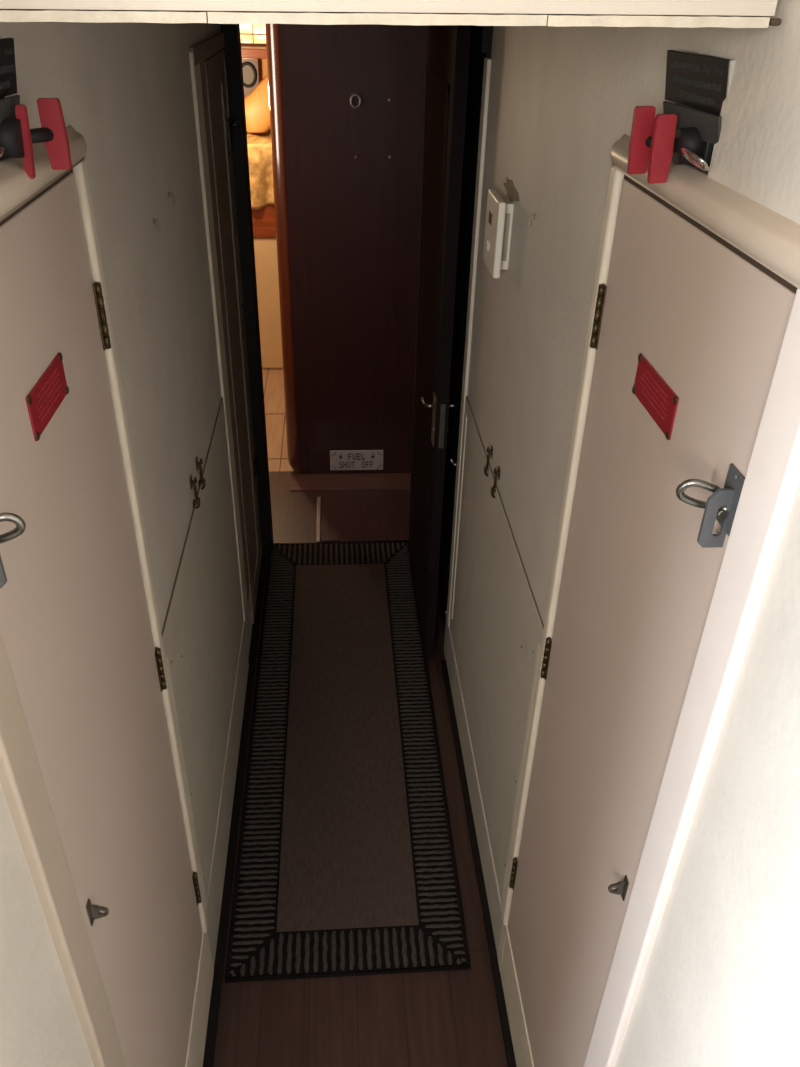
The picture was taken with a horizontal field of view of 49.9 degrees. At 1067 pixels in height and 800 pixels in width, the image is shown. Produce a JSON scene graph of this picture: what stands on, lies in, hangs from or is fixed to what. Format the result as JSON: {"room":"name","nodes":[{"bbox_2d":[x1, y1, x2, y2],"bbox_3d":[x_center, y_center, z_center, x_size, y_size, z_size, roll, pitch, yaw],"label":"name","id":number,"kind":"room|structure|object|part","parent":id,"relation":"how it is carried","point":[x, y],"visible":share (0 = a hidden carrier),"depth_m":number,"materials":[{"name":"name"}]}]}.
{"room":"ship interior","nodes":[
{"label":"ship interior","id":0,"kind":"room"},
{"bbox_2d":[0,22,251,1066],"bbox_3d":[-0.447,-0.246,1.616,0.050,2.450,2.560,-1,33,-4],"label":"wall","id":1,"kind":"structure","parent":0,"point":[126,87],"depth_m":1.33,"materials":[{"name":"paint"}]},
{"bbox_2d":[0,38,71,178],"bbox_3d":[-0.347,-0.361,0.745,0.072,0.113,0.165,-1,33,-4],"label":"switch","id":2,"kind":"object","parent":1,"relation":"attached to","point":[17,138],"visible":1,"depth_m":0.79,"materials":[{"name":"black plastic"}]},
{"bbox_3d":[-0.355,-0.393,0.732,0.010,0.045,0.128,2,33,1],"label":"sign plate","id":3,"kind":"part","parent":2,"relation":"part of","materials":[{"name":"black plastic"}]},
{"bbox_3d":[-0.354,-0.359,0.744,0.009,0.025,0.118,2,33,1],"label":"label plate","id":4,"kind":"part","parent":2,"relation":"part of","materials":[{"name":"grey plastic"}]},
{"bbox_2d":[0,125,86,221],"bbox_3d":[-0.346,-0.222,0.637,0.030,0.034,0.877,-1,33,-4],"label":"trim","id":5,"kind":"structure","parent":1,"relation":"attached to","point":[16,188],"depth_m":0.81,"materials":[{"name":"paint"}]},
{"bbox_2d":[0,631,125,1066],"bbox_3d":[-0.361,0.573,1.019,0.015,1.718,0.057,-1,33,-4],"label":"trim","id":6,"kind":"structure","parent":1,"relation":"attached to","point":[21,778],"depth_m":0.85,"materials":[{"name":"paint"}]},
{"bbox_2d":[0,169,201,1066],"bbox_3d":[-0.360,0.335,1.192,0.051,1.504,0.506,-1,33,-4],"label":"door","id":7,"kind":"structure","parent":1,"relation":"in","point":[89,675],"depth_m":1.02,"materials":[{"name":"beige paint"}]},
{"bbox_3d":[-0.336,0.019,0.693,0.026,0.060,0.004,-1,33,-4],"label":"latch plate","id":8,"kind":"part","parent":7,"relation":"part of","materials":[{"name":"silver metal"}]},
{"bbox_3d":[-0.326,-0.003,0.695,0.044,0.033,0.014,-5,33,-10],"label":"ring handle","id":9,"kind":"part","parent":7,"relation":"part of","materials":[{"name":"metal"}]},
{"bbox_2d":[25,352,68,440],"bbox_3d":[-0.361,-0.143,0.887,0.004,0.048,0.124,-1,33,-4],"label":"placard","id":10,"kind":"object","parent":7,"relation":"attached to","point":[50,390],"visible":1,"depth_m":0.88,"materials":[{"name":"red plastic"}]},
{"bbox_2d":[73,159,213,1066],"bbox_3d":[-0.382,0.416,1.263,0.015,1.718,0.524,-1,33,-4],"label":"trim","id":11,"kind":"structure","parent":1,"relation":"attached to","point":[200,1012],"depth_m":1.34,"materials":[{"name":"beige paint"}]},
{"bbox_2d":[152,218,160,230],"bbox_3d":[-0.409,-0.521,1.450,0.012,0.021,0.011,-1,33,-4],"label":"hook","id":12,"kind":"object","parent":1,"relation":"attached to","point":[153,219],"visible":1,"depth_m":1.45,"materials":[{"name":"beige metal"}]},
{"bbox_2d":[168,191,174,203],"bbox_3d":[-0.421,-0.620,1.586,0.012,0.021,0.011,-1,33,-4],"label":"hook","id":13,"kind":"object","parent":1,"relation":"attached to","point":[168,191],"visible":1,"depth_m":1.58,"materials":[{"name":"beige metal"}]},
{"bbox_2d":[190,475,199,508],"bbox_3d":[-0.424,-0.086,1.784,0.015,0.085,0.032,-1,33,-4],"label":"hook latch","id":14,"kind":"object","parent":1,"relation":"attached to","point":[192,482],"visible":1,"depth_m":1.78,"materials":[{"name":"gold metal"}]},
{"bbox_3d":[-0.427,-0.106,1.773,0.008,0.025,0.020,-1,33,-4],"label":"plate","id":15,"kind":"part","parent":14,"relation":"part of","materials":[{"name":"gold metal"}]},
{"bbox_2d":[196,457,205,489],"bbox_3d":[-0.430,-0.130,1.862,0.015,0.085,0.032,-1,33,-4],"label":"hook latch","id":16,"kind":"object","parent":1,"relation":"attached to","point":[198,464],"visible":1,"depth_m":1.86,"materials":[{"name":"gold metal"}]},
{"bbox_3d":[-0.434,-0.150,1.851,0.008,0.025,0.020,-1,33,-4],"label":"plate","id":17,"kind":"part","parent":16,"relation":"part of","materials":[{"name":"gold metal"}]},
{"bbox_2d":[161,397,243,908],"bbox_3d":[-0.442,0.224,2.052,0.007,0.742,1.006,-1,33,-4],"label":"cabinet door","id":18,"kind":"structure","parent":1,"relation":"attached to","point":[201,633],"depth_m":1.92,"materials":[{"name":"wood"}]},
{"bbox_2d":[189,32,249,620],"bbox_3d":[-0.489,-0.555,2.540,0.010,1.572,0.650,-1,33,-4],"label":"trim","id":19,"kind":"structure","parent":1,"relation":"attached to","point":[204,49],"depth_m":2.24,"materials":[{"name":"paint"}]},
{"bbox_2d":[206,620,248,969],"bbox_3d":[-0.457,0.626,2.321,0.011,0.221,1.036,-1,33,-4],"label":"baseboard","id":20,"kind":"structure","parent":1,"relation":"attached to","point":[220,848],"depth_m":2.20,"materials":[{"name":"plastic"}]},
{"bbox_2d":[204,49,261,623],"bbox_3d":[-0.483,-0.523,2.681,0.045,1.695,0.440,-1,33,-4],"label":"door","id":21,"kind":"structure","parent":1,"relation":"in","point":[220,121],"depth_m":2.56,"materials":[{"name":"paint"}]},
{"bbox_3d":[-0.474,-1.144,2.478,0.036,0.090,0.060,-1,33,-4],"label":"knob","id":22,"kind":"part","parent":21,"relation":"part of","materials":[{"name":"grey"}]},
{"bbox_2d":[203,557,266,1066],"bbox_3d":[-0.443,0.766,2.297,0.026,0.012,2.490,-1,33,-4],"label":"trim","id":23,"kind":"structure","parent":1,"relation":"attached to","point":[209,1051],"depth_m":2.22,"materials":[{"name":"black"}]},
{"bbox_2d":[259,59,267,81],"bbox_3d":[-0.654,-1.419,3.836,1.900,2.020,2.340,-1,33,-4],"label":"wall","id":24,"kind":"structure","parent":0,"point":[262,62],"depth_m":4.51,"materials":[{"name":"orange paint"}]},
{"bbox_2d":[220,24,273,556],"bbox_3d":[-0.560,-0.736,2.880,0.164,1.905,0.105,-1,33,-4],"label":"trim","id":25,"kind":"structure","parent":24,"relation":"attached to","point":[233,55],"depth_m":2.76,"materials":[{"name":"brown wood"}]},
{"bbox_2d":[242,59,259,133],"bbox_3d":[-0.865,-2.285,4.566,0.254,0.440,0.050,-1,33,-4],"label":"wall panel","id":26,"kind":"object","parent":24,"relation":"attached to","point":[255,62],"visible":0.02,"depth_m":4.49,"materials":[{"name":"brown"}]},
{"bbox_2d":[242,62,256,87],"bbox_3d":[-0.792,-2.382,4.471,0.096,0.120,0.016,-1,33,-4],"label":"wall clock","id":27,"kind":"object","parent":26,"relation":"attached to","point":[249,71],"visible":0.7,"depth_m":4.47,"materials":[{"name":"black plastic"}]},
{"bbox_2d":[240,24,265,45],"bbox_3d":[-0.612,-2.657,4.348,1.300,0.347,0.020,-1,33,-4],"label":"window","id":28,"kind":"structure","parent":24,"relation":"in","point":[250,34],"depth_m":4.40,"materials":[{"name":"yellow glass"}]},
{"bbox_2d":[241,46,266,58],"bbox_3d":[-0.711,-2.449,4.379,1.700,0.045,0.210,-1,33,-4],"label":"shelf","id":29,"kind":"object","parent":24,"relation":"attached to","point":[252,52],"visible":0.11,"depth_m":4.29,"materials":[{"name":"brown wood"}]},
{"bbox_2d":[265,24,426,473],"bbox_3d":[-0.197,-1.089,3.449,0.587,1.905,0.070,-1,33,-4],"label":"wall","id":30,"kind":"structure","parent":0,"point":[347,226],"depth_m":3.35,"materials":[{"name":"brown wood"}]},
{"bbox_2d":[290,473,410,490],"bbox_3d":[-0.212,-0.232,3.870,0.555,0.006,0.145,-1,33,-4],"label":"trim","id":31,"kind":"structure","parent":30,"relation":"attached to","point":[364,481],"depth_m":3.86,"materials":[{"name":"brown wood"}]},
{"bbox_2d":[350,93,361,108],"bbox_3d":[-0.159,-1.560,3.104,0.045,0.051,0.011,-1,33,-4],"label":"ring","id":32,"kind":"object","parent":30,"relation":"attached to","point":[354,94],"visible":1,"depth_m":3.10,"materials":[{"name":"grey metal"}]},
{"bbox_2d":[330,450,382,469],"bbox_3d":[-0.196,-0.331,3.891,0.240,0.099,0.006,-1,33,-4],"label":"sign","id":33,"kind":"object","parent":30,"relation":"attached to","point":[339,459],"visible":1,"depth_m":3.89,"materials":[{"name":"grey metal"}]},
{"bbox_2d":[213,369,507,1066],"bbox_3d":[-0.566,0.313,3.044,1.900,0.041,5.550,-1,33,-4],"label":"floor","id":34,"kind":"structure","parent":0,"point":[436,1018],"depth_m":1.90,"materials":[{"name":"brown wood"}]},
{"bbox_2d":[252,204,282,368],"bbox_3d":[-0.702,-1.554,4.815,1.550,1.188,0.425,-1,33,-4],"label":"berth","id":35,"kind":"object","parent":34,"relation":"on","point":[264,228],"visible":0.06,"depth_m":4.70,"materials":[{"name":"brown wood"}]},
{"bbox_2d":[247,130,273,209],"bbox_3d":[-0.430,-1.926,4.559,0.737,0.325,0.416,-1,33,-4],"label":"quilt","id":36,"kind":"object","parent":35,"relation":"on","point":[259,144],"visible":0.16,"depth_m":4.38,"materials":[{"name":"beige fabric"}]},
{"bbox_2d":[244,74,269,132],"bbox_3d":[-0.718,-2.230,4.453,0.358,0.277,0.117,-1,33,-4],"label":"cushion","id":37,"kind":"object","parent":36,"relation":"on","point":[257,112],"visible":0.52,"depth_m":4.42,"materials":[{"name":"orange fabric"}]},
{"bbox_2d":[225,541,470,982],"bbox_3d":[-0.178,0.518,2.696,0.558,0.012,1.785,-1,33,-4],"label":"runner rug","id":38,"kind":"object","parent":34,"relation":"on","point":[346,865],"visible":0.99,"depth_m":2.39,"materials":[{"name":"brown carpet"}]},
{"bbox_2d":[316,490,409,541],"bbox_3d":[-0.135,-0.079,3.631,0.431,0.010,0.398,-1,33,-4],"label":"step","id":39,"kind":"structure","parent":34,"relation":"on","point":[347,516],"depth_m":3.61,"materials":[{"name":"brown wood"}]},
{"bbox_2d":[438,0,799,1066],"bbox_3d":[0.282,-0.113,1.441,0.065,2.450,4.500,-1,33,-4],"label":"wall","id":40,"kind":"structure","parent":0,"point":[720,987],"depth_m":0.97,"materials":[{"name":"paint"}]},
{"bbox_2d":[0,0,780,27],"bbox_3d":[-0.023,-0.638,0.515,0.651,0.582,0.050,-1,33,-4],"label":"trim","id":41,"kind":"structure","parent":40,"relation":"attached to","point":[557,13],"depth_m":0.65,"materials":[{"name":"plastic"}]},
{"bbox_2d":[408,25,470,656],"bbox_3d":[0.099,-0.540,2.658,0.114,1.823,0.692,-1,33,-4],"label":"door","id":42,"kind":"structure","parent":40,"relation":"in","point":[447,46],"depth_m":2.42,"materials":[{"name":"brown wood"}]},
{"bbox_3d":[0.080,-0.327,2.452,0.038,0.150,0.065,-1,33,-4],"label":"lever handle","id":43,"kind":"part","parent":42,"relation":"part of","materials":[{"name":"metal"}]},
{"bbox_3d":[0.118,-0.299,2.405,0.014,0.135,0.003,-1,33,-4],"label":"mortise plate","id":44,"kind":"part","parent":42,"relation":"part of","materials":[{"name":"grey metal"}]},
{"bbox_3d":[0.147,-0.328,2.457,0.038,0.150,0.065,-1,33,-4],"label":"lever handle","id":45,"kind":"part","parent":42,"relation":"part of","materials":[{"name":"metal"}]},
{"bbox_2d":[446,58,490,626],"bbox_3d":[0.179,-0.370,2.322,0.012,1.597,0.100,-1,33,-4],"label":"trim","id":46,"kind":"structure","parent":40,"relation":"attached to","point":[487,61],"depth_m":2.25,"materials":[{"name":"beige paint"}]},
{"bbox_2d":[444,611,501,954],"bbox_3d":[0.191,0.619,2.407,0.011,0.171,1.096,-1,33,-4],"label":"baseboard","id":47,"kind":"structure","parent":40,"relation":"attached to","point":[487,862],"depth_m":2.27,"materials":[{"name":"wood"}]},
{"bbox_2d":[441,660,516,1066],"bbox_3d":[0.212,0.925,2.078,0.022,0.012,1.860,-1,33,-4],"label":"trim","id":48,"kind":"structure","parent":40,"relation":"attached to","point":[511,1062],"depth_m":2.14,"materials":[{"name":"black"}]},
{"bbox_2d":[478,26,492,58],"bbox_3d":[0.210,-0.404,2.396,0.100,1.905,0.053,-1,33,-4],"label":"trim","id":49,"kind":"structure","parent":40,"relation":"attached to","point":[485,32],"depth_m":1.92,"materials":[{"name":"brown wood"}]},
{"bbox_2d":[484,445,492,476],"bbox_3d":[0.202,-0.166,1.975,0.015,0.085,0.032,-1,33,-4],"label":"hook latch","id":50,"kind":"object","parent":40,"relation":"attached to","point":[490,452],"visible":0.98,"depth_m":1.97,"materials":[{"name":"gold metal"}]},
{"bbox_2d":[491,466,500,497],"bbox_3d":[0.209,-0.112,1.891,0.015,0.085,0.032,-1,33,-4],"label":"hook latch","id":51,"kind":"object","parent":40,"relation":"attached to","point":[497,473],"visible":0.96,"depth_m":1.88,"materials":[{"name":"gold metal"}]},
{"bbox_3d":[0.213,-0.133,1.881,0.008,0.025,0.020,-1,33,-4],"label":"plate","id":52,"kind":"part","parent":51,"relation":"part of","materials":[{"name":"gold metal"}]},
{"bbox_2d":[450,396,543,908],"bbox_3d":[0.203,0.234,2.112,0.007,0.792,1.006,-1,33,-4],"label":"cabinet door","id":53,"kind":"structure","parent":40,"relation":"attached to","point":[497,626],"depth_m":1.97,"materials":[{"name":"wood"}]},
{"bbox_2d":[483,188,513,277],"bbox_3d":[0.199,-0.608,1.743,0.040,0.146,0.137,-1,33,-4],"label":"thermostat","id":54,"kind":"object","parent":40,"relation":"attached to","point":[499,215],"visible":1,"depth_m":1.71,"materials":[{"name":"beige plastic"}]},
{"bbox_2d":[503,177,518,202],"bbox_3d":[0.220,-0.678,1.710,0.001,0.046,0.183,-1,33,-4],"label":"scar","id":55,"kind":"object","parent":40,"relation":"attached to","point":[512,194],"visible":0.92,"depth_m":1.70,"materials":[{"name":"paint"}]},
{"bbox_2d":[528,213,535,225],"bbox_3d":[0.231,-0.552,1.512,0.012,0.021,0.011,-1,33,-4],"label":"hook","id":56,"kind":"object","parent":40,"relation":"attached to","point":[534,215],"visible":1,"depth_m":1.51,"materials":[{"name":"beige"}]},
{"bbox_2d":[497,166,623,1066],"bbox_3d":[0.264,0.400,1.317,0.015,1.718,0.506,-1,33,-4],"label":"trim","id":57,"kind":"structure","parent":40,"relation":"attached to","point":[522,1052],"depth_m":1.41,"materials":[{"name":"beige paint"}]},
{"bbox_2d":[508,175,797,1066],"bbox_3d":[0.247,0.328,1.254,0.055,1.530,0.478,-1,33,-4],"label":"door","id":58,"kind":"structure","parent":40,"relation":"in","point":[652,518],"depth_m":1.04,"materials":[{"name":"beige paint"}]},
{"bbox_2d":[632,353,678,439],"bbox_3d":[0.279,-0.152,0.946,0.004,0.050,0.128,-1,33,-4],"label":"placard","id":59,"kind":"object","parent":58,"relation":"attached to","point":[660,401],"visible":1,"depth_m":0.94,"materials":[{"name":"red plastic"}]},
{"bbox_3d":[0.271,-0.035,0.772,0.047,0.033,0.014,3,33,1],"label":"ring handle","id":60,"kind":"part","parent":58,"relation":"part of","materials":[{"name":"metal"}]},
{"bbox_3d":[0.285,-0.013,0.772,0.026,0.060,0.004,-1,33,-4],"label":"latch plate","id":61,"kind":"part","parent":58,"relation":"part of","materials":[{"name":"silver metal"}]},
{"bbox_2d":[627,50,734,183],"bbox_3d":[0.271,-0.397,0.829,0.079,0.112,0.154,-1,33,-4],"label":"switch","id":62,"kind":"object","parent":40,"relation":"attached to","point":[687,131],"visible":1,"depth_m":0.83,"materials":[{"name":"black plastic"}]},
{"bbox_3d":[0.282,-0.398,0.834,0.009,0.025,0.118,-4,33,-9],"label":"label plate","id":63,"kind":"part","parent":62,"relation":"part of","materials":[{"name":"grey plastic"}]},
{"bbox_3d":[0.283,-0.432,0.822,0.010,0.045,0.128,-4,33,-9],"label":"sign plate","id":64,"kind":"part","parent":62,"relation":"part of","materials":[{"name":"black plastic"}]},
{"bbox_2d":[584,289,799,1066],"bbox_3d":[0.284,0.553,1.079,0.015,1.718,0.062,-1,33,-4],"label":"trim","id":65,"kind":"structure","parent":40,"relation":"attached to","point":[772,478],"depth_m":0.80,"materials":[{"name":"paint"}]},
{"bbox_2d":[610,134,799,288],"bbox_3d":[0.313,-0.115,0.499,0.030,0.034,1.317,-1,33,-4],"label":"trim","id":66,"kind":"structure","parent":40,"relation":"attached to","point":[766,236],"depth_m":0.74,"materials":[{"name":"paint"}]}
]}

